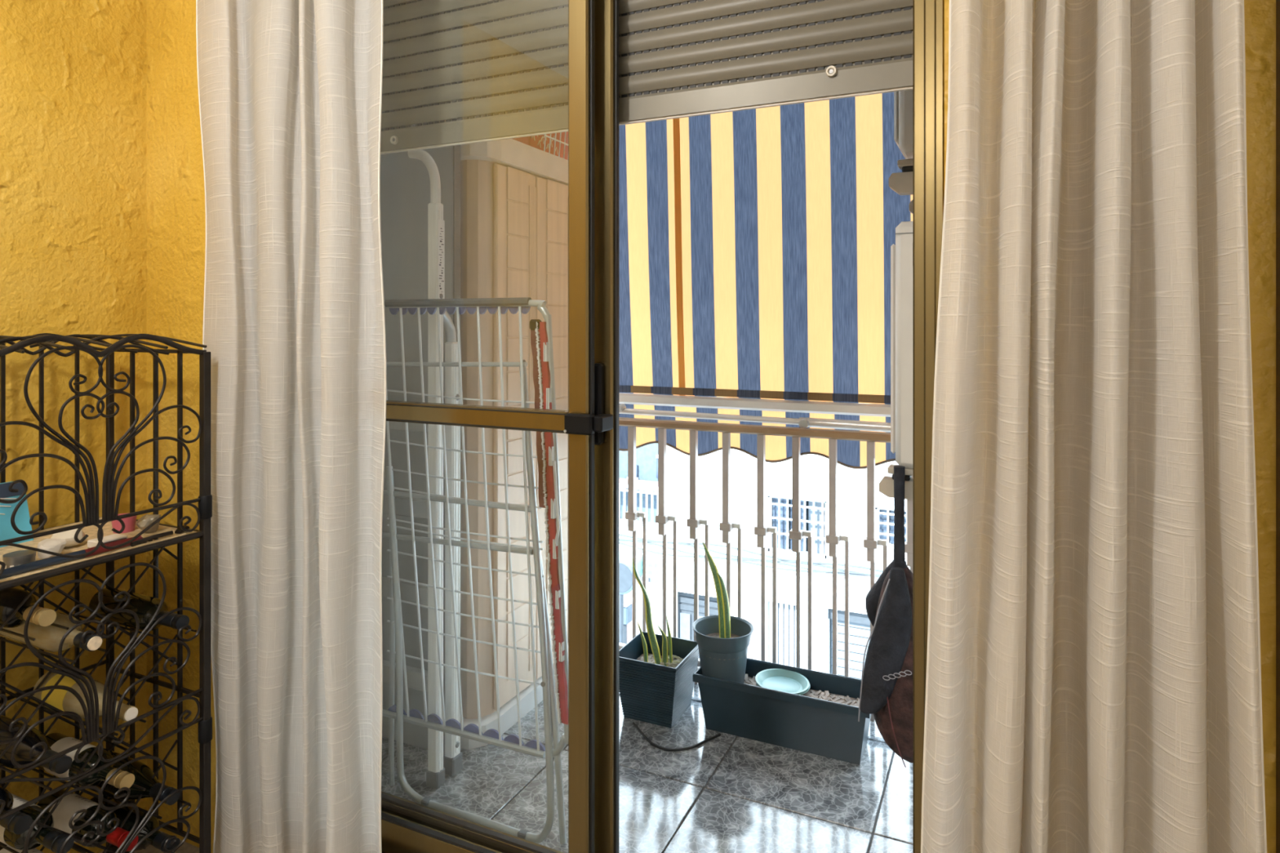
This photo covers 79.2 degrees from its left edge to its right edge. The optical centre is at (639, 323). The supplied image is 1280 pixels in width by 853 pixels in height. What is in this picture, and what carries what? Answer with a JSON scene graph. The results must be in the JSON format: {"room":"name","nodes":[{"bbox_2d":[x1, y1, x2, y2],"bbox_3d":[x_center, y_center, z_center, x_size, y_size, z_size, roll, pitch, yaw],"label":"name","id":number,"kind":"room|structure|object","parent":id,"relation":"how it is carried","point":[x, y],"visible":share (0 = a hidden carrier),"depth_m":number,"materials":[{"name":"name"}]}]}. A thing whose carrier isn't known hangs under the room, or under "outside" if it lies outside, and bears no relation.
{"room":"living room","nodes":[
{"label":"living room","id":0,"kind":"room"},
{"bbox_2d":[0,0,146,852],"bbox_3d":[-2.248,0.085,0.360,0.200,2.770,4.340,0,0,25],"label":"wall","id":1,"kind":"structure","parent":0,"point":[73,73],"depth_m":1.91,"materials":[{"name":"paint"}]},
{"bbox_2d":[99,831,199,852],"bbox_3d":[-0.493,1.410,-0.475,3.688,0.120,3.920,0,0,25],"label":"floor","id":2,"kind":"structure","parent":0,"point":[186,847],"depth_m":1.98,"materials":[{"name":"stone"}]},
{"bbox_2d":[0,333,212,852],"bbox_3d":[-1.272,0.685,1.667,0.382,1.329,0.492,0,0,25],"label":"wine rack","id":3,"kind":"object","parent":2,"relation":"on","point":[93,526],"visible":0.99,"depth_m":1.69,"materials":[{"name":"black metal"}]},
{"bbox_2d":[0,786,32,835],"bbox_3d":[-1.315,0.960,1.544,0.296,0.074,0.074,0,0,25],"label":"wine bottle","id":4,"kind":"object","parent":3,"relation":"in","point":[18,823],"visible":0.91,"depth_m":1.49,"materials":[{"name":"black glass"}]},
{"bbox_2d":[0,480,33,547],"bbox_3d":[-1.413,0.417,1.650,0.050,0.130,0.185,0,0,25],"label":"mug","id":5,"kind":"object","parent":3,"relation":"on","point":[22,517],"visible":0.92,"depth_m":1.71,"materials":[{"name":"blue ceramic"}]},
{"bbox_2d":[2,549,36,568],"bbox_3d":[-1.226,0.468,1.529,0.052,0.029,0.052,0,0,25],"label":"tin","id":6,"kind":"object","parent":3,"relation":"on","point":[15,558],"visible":0.7,"depth_m":1.51,"materials":[{"name":"metal"}]},
{"bbox_2d":[0,841,43,852],"bbox_3d":[-1.276,1.160,1.627,0.296,0.075,0.075,0,0,25],"label":"wine bottle","id":7,"kind":"object","parent":3,"relation":"in","point":[2,850],"visible":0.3,"depth_m":1.65,"materials":[{"name":"black glass"}]},
{"bbox_2d":[0,587,56,627],"bbox_3d":[-1.298,0.578,1.582,0.296,0.074,0.074,0,0,25],"label":"wine bottle","id":8,"kind":"object","parent":3,"relation":"in","point":[11,598],"visible":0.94,"depth_m":1.54,"materials":[{"name":"black glass"}]},
{"bbox_2d":[0,715,72,773],"bbox_3d":[-1.285,0.882,1.608,0.296,0.078,0.078,0,0,25],"label":"wine bottle","id":9,"kind":"object","parent":3,"relation":"in","point":[62,764],"visible":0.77,"depth_m":1.57,"materials":[{"name":"black glass"}]},
{"bbox_2d":[0,793,74,852],"bbox_3d":[-1.284,1.045,1.611,0.296,0.075,0.075,0,0,25],"label":"wine bottle","id":10,"kind":"object","parent":3,"relation":"in","point":[53,840],"visible":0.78,"depth_m":1.57,"materials":[{"name":"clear glass"}]},
{"bbox_2d":[0,611,102,652],"bbox_3d":[-1.243,0.650,1.636,0.299,0.074,0.074,0,0,25],"label":"wine bottle","id":11,"kind":"object","parent":3,"relation":"in","point":[48,638],"visible":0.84,"depth_m":1.59,"materials":[{"name":"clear glass"}]},
{"bbox_2d":[37,538,66,559],"bbox_3d":[-1.214,0.462,1.593,0.041,0.040,0.053,0,0,-2],"label":"shell","id":12,"kind":"object","parent":3,"relation":"on","point":[55,545],"visible":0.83,"depth_m":1.58,"materials":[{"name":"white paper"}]},
{"bbox_2d":[50,528,84,547],"bbox_3d":[-1.232,0.461,1.663,0.067,0.042,0.047,0,0,-43],"label":"paper wad","id":13,"kind":"object","parent":3,"relation":"on","point":[68,535],"visible":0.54,"depth_m":1.65,"materials":[{"name":"beige paper"}]},
{"bbox_2d":[0,535,142,579],"bbox_3d":[-1.156,0.474,1.573,0.018,0.020,0.286,0,0,25],"label":"shelf board","id":14,"kind":"object","parent":3,"relation":"on","point":[51,561],"visible":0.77,"depth_m":1.54,"materials":[{"name":"beige wood"}]},
{"bbox_2d":[36,733,134,789],"bbox_3d":[-1.232,0.982,1.720,0.296,0.075,0.075,0,0,25],"label":"wine bottle","id":15,"kind":"object","parent":3,"relation":"in","point":[58,742],"visible":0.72,"depth_m":1.69,"materials":[{"name":"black glass"}]},
{"bbox_2d":[33,669,137,721],"bbox_3d":[-1.222,0.835,1.716,0.299,0.079,0.079,0,0,25],"label":"wine bottle","id":16,"kind":"object","parent":3,"relation":"in","point":[64,700],"visible":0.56,"depth_m":1.70,"materials":[{"name":"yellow glass"}]},
{"bbox_2d":[37,789,137,851],"bbox_3d":[-1.223,1.110,1.717,0.296,0.075,0.075,0,0,25],"label":"wine bottle","id":17,"kind":"object","parent":3,"relation":"in","point":[72,803],"visible":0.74,"depth_m":1.70,"materials":[{"name":"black glass"}]},
{"bbox_2d":[0,517,203,591],"bbox_3d":[-1.269,0.488,1.666,0.358,0.014,0.464,0,0,25],"label":"tray","id":18,"kind":"object","parent":3,"relation":"on","point":[31,576],"depth_m":1.66,"materials":[{"name":"beige wood"}]},
{"bbox_2d":[87,533,127,547],"bbox_3d":[-1.158,0.474,1.683,0.042,0.016,0.062,0,0,25],"label":"white matchbox","id":19,"kind":"object","parent":3,"relation":"on","point":[108,539],"visible":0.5,"depth_m":1.67,"materials":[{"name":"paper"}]},
{"bbox_2d":[111,512,137,533],"bbox_3d":[-1.199,0.464,1.798,0.052,0.036,0.052,0,0,25],"label":"cup","id":20,"kind":"object","parent":3,"relation":"on","point":[130,522],"visible":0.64,"depth_m":1.78,"materials":[{"name":"ceramic"}]},
{"bbox_2d":[90,795,180,852],"bbox_3d":[-1.183,1.175,1.802,0.296,0.074,0.074,0,0,25],"label":"wine bottle","id":21,"kind":"object","parent":3,"relation":"in","point":[157,839],"visible":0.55,"depth_m":1.77,"materials":[{"name":"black glass"}]},
{"bbox_2d":[96,748,180,805],"bbox_3d":[-1.183,1.065,1.802,0.296,0.078,0.078,0,0,25],"label":"wine bottle","id":22,"kind":"object","parent":3,"relation":"in","point":[143,774],"visible":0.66,"depth_m":1.77,"materials":[{"name":"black glass"}]},
{"bbox_2d":[88,587,189,631],"bbox_3d":[-1.174,0.680,1.822,0.296,0.074,0.074,0,0,25],"label":"wine bottle","id":23,"kind":"object","parent":3,"relation":"in","point":[144,606],"visible":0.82,"depth_m":1.79,"materials":[{"name":"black glass"}]},
{"bbox_2d":[136,514,160,533],"bbox_3d":[-1.134,0.461,1.790,0.043,0.042,0.052,0,0,25],"label":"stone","id":24,"kind":"object","parent":3,"relation":"on","point":[145,521],"visible":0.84,"depth_m":1.78,"materials":[{"name":"beige stone"}]},
{"bbox_2d":[130,530,173,546],"bbox_3d":[-1.087,0.476,1.718,0.027,0.012,0.096,0,0,25],"label":"strap","id":25,"kind":"object","parent":3,"relation":"on","point":[157,536],"visible":0.99,"depth_m":1.71,"materials":[{"name":"black fabric"}]},
{"bbox_2d":[174,524,189,533],"bbox_3d":[-1.057,0.474,1.783,0.021,0.016,0.029,0,0,25],"label":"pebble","id":26,"kind":"object","parent":3,"relation":"on","point":[178,531],"visible":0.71,"depth_m":1.77,"materials":[{"name":"black stone"}]},
{"bbox_2d":[381,666,912,852],"bbox_3d":[0.004,1.350,2.302,2.450,0.200,1.130,0,0,25],"label":"floor","id":27,"kind":"structure","parent":0,"point":[726,793],"depth_m":2.07,"materials":[{"name":"grey tile"}]},
{"bbox_2d":[380,144,460,755],"bbox_3d":[-0.786,0.225,2.357,0.573,2.050,0.031,0,0,25],"label":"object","id":28,"kind":"object","parent":27,"relation":"on","point":[405,181],"visible":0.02,"depth_m":2.29,"materials":[{"name":"laminate"}]},
{"bbox_2d":[382,149,462,789],"bbox_3d":[-0.732,0.413,2.214,0.466,1.786,0.119,0,0,25],"label":"step ladder","id":29,"kind":"object","parent":27,"relation":"on","point":[439,765],"visible":0.5,"depth_m":2.10,"materials":[{"name":"white metal"}]},
{"bbox_2d":[382,297,568,844],"bbox_3d":[-0.476,0.628,1.974,0.686,1.384,0.083,0,0,25],"label":"drying rack","id":30,"kind":"object","parent":27,"relation":"on","point":[513,742],"depth_m":1.92,"materials":[{"name":"grey metal"}]},
{"bbox_2d":[460,138,568,749],"bbox_3d":[-0.610,0.335,2.638,0.596,1.830,0.596,0,0,25],"label":"storage cabinet","id":31,"kind":"object","parent":27,"relation":"on","point":[514,193],"visible":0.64,"depth_m":2.38,"materials":[{"name":"beige wood"}]},
{"bbox_2d":[511,131,568,159],"bbox_3d":[-0.470,-0.700,2.842,0.332,0.240,0.270,0,0,25],"label":"box","id":32,"kind":"object","parent":31,"relation":"on","point":[535,141],"visible":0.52,"depth_m":2.76,"materials":[{"name":"orange"}]},
{"bbox_2d":[543,131,568,160],"bbox_3d":[-0.300,-0.641,2.729,0.060,0.122,0.210,0,0,25],"label":"wire basket","id":33,"kind":"object","parent":31,"relation":"on","point":[545,135],"visible":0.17,"depth_m":2.69,"materials":[{"name":"beige metal"}]},
{"bbox_2d":[618,631,698,728],"bbox_3d":[0.058,1.150,2.498,0.217,0.200,0.217,0,0,25],"label":"square pot","id":34,"kind":"object","parent":27,"relation":"on","point":[660,695],"visible":0.88,"depth_m":2.43,"materials":[{"name":"grey plastic"}]},
{"bbox_2d":[632,558,672,666],"bbox_3d":[0.038,0.939,2.494,0.132,0.349,0.035,0,0,11],"label":"snake plant","id":35,"kind":"object","parent":34,"relation":"on","point":[652,638],"visible":0.93,"depth_m":2.49,"materials":[{"name":"green plant"}]},
{"bbox_2d":[632,722,720,751],"bbox_3d":[0.096,1.246,2.321,0.277,0.006,0.125,0,0,14],"label":"cable","id":36,"kind":"object","parent":27,"relation":"on","point":[633,723],"visible":1,"depth_m":2.29,"materials":[{"name":"rubber"}]},
{"bbox_2d":[618,417,912,721],"bbox_3d":[0.184,0.795,2.684,2.150,0.910,0.065,0,0,25],"label":"balcony railing","id":37,"kind":"object","parent":27,"relation":"on","point":[871,543],"visible":0.43,"depth_m":2.58,"materials":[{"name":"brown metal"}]},
{"bbox_2d":[693,657,871,764],"bbox_3d":[0.439,1.162,2.343,0.526,0.176,0.185,0,0,25],"label":"window box","id":38,"kind":"object","parent":27,"relation":"on","point":[823,722],"visible":0.8,"depth_m":2.29,"materials":[{"name":"grey plastic"}]},
{"bbox_2d":[692,615,754,683],"bbox_3d":[0.261,1.036,2.426,0.192,0.173,0.192,0,0,25],"label":"round pot","id":39,"kind":"object","parent":38,"relation":"on","point":[726,659],"visible":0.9,"depth_m":2.37,"materials":[{"name":"grey plastic"}]},
{"bbox_2d":[702,540,730,638],"bbox_3d":[0.238,0.837,2.431,0.097,0.298,0.025,0,0,25],"label":"snake plant","id":40,"kind":"object","parent":39,"relation":"on","point":[724,618],"visible":0.99,"depth_m":2.42,"materials":[{"name":"green plant"}]},
{"bbox_2d":[755,682,809,695],"bbox_3d":[0.434,1.103,2.349,0.162,0.021,0.162,0,0,25],"label":"saucer","id":41,"kind":"object","parent":38,"relation":"in","point":[808,689],"visible":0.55,"depth_m":2.30,"materials":[{"name":"green plastic"}]},
{"bbox_2d":[755,668,809,694],"bbox_3d":[0.432,1.095,2.350,0.162,0.025,0.162,0,0,25],"label":"saucer","id":42,"kind":"object","parent":41,"relation":"on","point":[777,679],"visible":0.79,"depth_m":2.38,"materials":[{"name":"green plastic"}]},
{"bbox_2d":[146,0,1279,852],"bbox_3d":[0.373,0.085,1.367,3.688,2.770,0.248,0,0,25],"label":"wall","id":43,"kind":"structure","parent":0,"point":[176,211],"depth_m":1.34,"materials":[{"name":"paint"}]},
{"bbox_2d":[381,0,594,852],"bbox_3d":[-0.541,0.075,1.784,0.983,2.310,0.040,0,0,25],"label":"door","id":44,"kind":"structure","parent":43,"relation":"attached to","point":[398,834],"depth_m":1.58,"materials":[{"name":"gold metal"}]},
{"bbox_2d":[564,363,613,444],"bbox_3d":[-0.102,0.166,1.580,0.081,0.168,0.076,0,0,25],"label":"door handle","id":45,"kind":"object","parent":44,"relation":"attached to","point":[574,423],"depth_m":1.56,"materials":[{"name":"black plastic"}]},
{"bbox_2d":[381,0,618,852],"bbox_3d":[-0.488,0.075,1.824,0.975,2.310,0.037,0,0,25],"label":"door","id":46,"kind":"structure","parent":43,"relation":"attached to","point":[606,11],"depth_m":1.61,"materials":[{"name":"gold metal"}]},
{"bbox_2d":[380,0,912,154],"bbox_3d":[-0.216,-0.784,1.744,1.605,0.709,0.023,0,0,25],"label":"roller shutter","id":47,"kind":"object","parent":43,"relation":"attached to","point":[455,72],"visible":0.66,"depth_m":1.64,"materials":[{"name":"grey plastic"}]},
{"bbox_2d":[890,221,912,468],"bbox_3d":[0.827,0.049,1.996,0.282,0.575,0.564,0,0,25],"label":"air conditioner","id":48,"kind":"object","parent":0,"point":[901,253],"visible":0.23,"depth_m":1.79,"materials":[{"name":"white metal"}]},
{"bbox_2d":[893,89,912,159],"bbox_3d":[0.840,-0.684,2.012,0.282,0.560,0.564,0,0,25],"label":"air conditioner","id":49,"kind":"object","parent":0,"point":[903,100],"visible":0.16,"depth_m":1.81,"materials":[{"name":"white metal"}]},
{"bbox_3d":[-0.489,-1.375,-0.466,4.088,0.150,4.340,0,0,25],"label":"ceiling","id":50,"kind":"structure","parent":0,"visible":0},
{"bbox_2d":[195,0,386,852],"bbox_3d":[-0.822,0.021,1.771,0.617,2.640,0.106,0,0,25],"label":"curtain","id":51,"kind":"object","parent":50,"relation":"hanging from","point":[290,91],"visible":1,"depth_m":1.76,"materials":[{"name":"white fabric"}]},
{"bbox_2d":[920,0,1266,852],"bbox_3d":[0.603,0.021,1.066,0.433,2.640,0.152,0,0,25],"label":"curtain","id":52,"kind":"object","parent":50,"relation":"hanging from","point":[1093,680],"visible":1,"depth_m":1.05,"materials":[{"name":"white fabric"}]},
{"bbox_3d":[-0.002,-1.375,2.288,2.450,0.150,1.060,0,0,25],"label":"ceiling","id":53,"kind":"structure","parent":0,"visible":0},
{"bbox_2d":[618,91,912,469],"bbox_3d":[0.457,-0.406,2.595,1.542,1.775,0.176,0,0,25],"label":"awning","id":54,"kind":"object","parent":53,"relation":"hanging from","point":[754,244],"visible":0.45,"depth_m":2.64,"materials":[{"name":"fabric"}]},
{"bbox_3d":[1.039,-0.022,1.799,0.150,2.556,1.060,0,0,25],"label":"wall","id":55,"kind":"structure","parent":0,"visible":0},
{"bbox_2d":[878,464,912,500],"bbox_3d":[0.834,0.377,1.971,0.368,0.080,0.487,0,0,25],"label":"wall bracket","id":56,"kind":"object","parent":55,"relation":"attached to","point":[886,486],"visible":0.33,"depth_m":1.82,"materials":[{"name":"beige plastic"}]},
{"bbox_2d":[857,465,912,767],"bbox_3d":[0.594,0.661,1.766,0.174,0.667,0.143,0,0,25],"label":"hanging bag","id":57,"kind":"object","parent":56,"relation":"hanging from","point":[886,678],"visible":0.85,"depth_m":1.73,"materials":[{"name":"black fabric"}]},
{"bbox_2d":[888,158,912,213],"bbox_3d":[0.851,-0.349,1.985,0.347,0.080,0.487,0,0,25],"label":"wall bracket","id":58,"kind":"object","parent":55,"relation":"attached to","point":[901,183],"visible":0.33,"depth_m":1.83,"materials":[{"name":"beige plastic"}]},
{"label":"outside","id":59,"kind":"structure","parent":0,"visible":0},
{"bbox_3d":[-1.230,6.750,9.141,70.000,0.200,9.500,0,0,25],"label":"street","id":60,"kind":"object","parent":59,"visible":0},
{"bbox_2d":[618,560,632,643],"bbox_3d":[-0.249,4.856,10.046,0.450,3.589,0.083,0,0,25],"label":"traffic sign","id":61,"kind":"object","parent":60,"relation":"on","point":[625,570],"visible":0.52,"depth_m":9.99,"materials":[{"name":"blue metal"}]},
{"bbox_2d":[623,595,632,644],"bbox_3d":[-0.378,5.416,11.779,0.541,2.469,0.300,0,0,25],"label":"shop sign","id":62,"kind":"object","parent":60,"relation":"on","point":[628,606],"visible":0.21,"depth_m":11.67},
{"bbox_2d":[618,551,642,642],"bbox_3d":[-1.720,5.293,13.785,3.693,2.713,0.490,0,0,25],"label":"house","id":63,"kind":"structure","parent":60,"relation":"on","point":[626,557],"depth_m":13.10,"materials":[{"name":"white paint"}]},
{"bbox_2d":[618,392,910,679],"bbox_3d":[0.662,-0.550,13.168,70.000,14.400,0.600,0,0,25],"label":"building","id":64,"kind":"structure","parent":60,"relation":"on","point":[851,482],"depth_m":12.36,"materials":[{"name":"white paint"}]},
{"bbox_2d":[647,556,662,588],"bbox_3d":[0.205,4.216,13.136,0.360,0.500,0.044,0,0,25],"label":"plate","id":65,"kind":"object","parent":64,"relation":"attached to","point":[654,564],"visible":0.7,"depth_m":13.10,"materials":[{"name":"white"}]},
{"bbox_2d":[618,537,856,572],"bbox_3d":[2.355,3.715,12.069,12.002,0.148,0.030,0,0,25],"label":"cable","id":66,"kind":"object","parent":64,"relation":"attached to","point":[655,541],"visible":0.28,"depth_m":12.36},
{"bbox_2d":[618,542,879,577],"bbox_3d":[2.342,3.804,12.042,12.002,0.153,0.030,0,0,25],"label":"cable","id":67,"kind":"object","parent":64,"relation":"attached to","point":[622,544],"visible":0.27,"depth_m":12.27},
{"bbox_2d":[618,538,881,576],"bbox_3d":[2.350,3.762,12.055,12.001,0.148,0.030,0,0,25],"label":"cable","id":68,"kind":"object","parent":64,"relation":"attached to","point":[620,540],"visible":0.28,"depth_m":12.31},
{"bbox_2d":[618,533,882,572],"bbox_3d":[2.362,3.668,12.082,12.002,0.152,0.030,0,0,25],"label":"cable","id":69,"kind":"object","parent":64,"relation":"attached to","point":[621,535],"visible":0.29,"depth_m":12.22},
{"bbox_2d":[830,618,831,674],"bbox_3d":[3.382,5.514,11.945,0.888,2.271,0.020,0,0,25],"label":"rolling shutter","id":70,"kind":"object","parent":64,"relation":"hanging from","point":[830,619],"depth_m":12.11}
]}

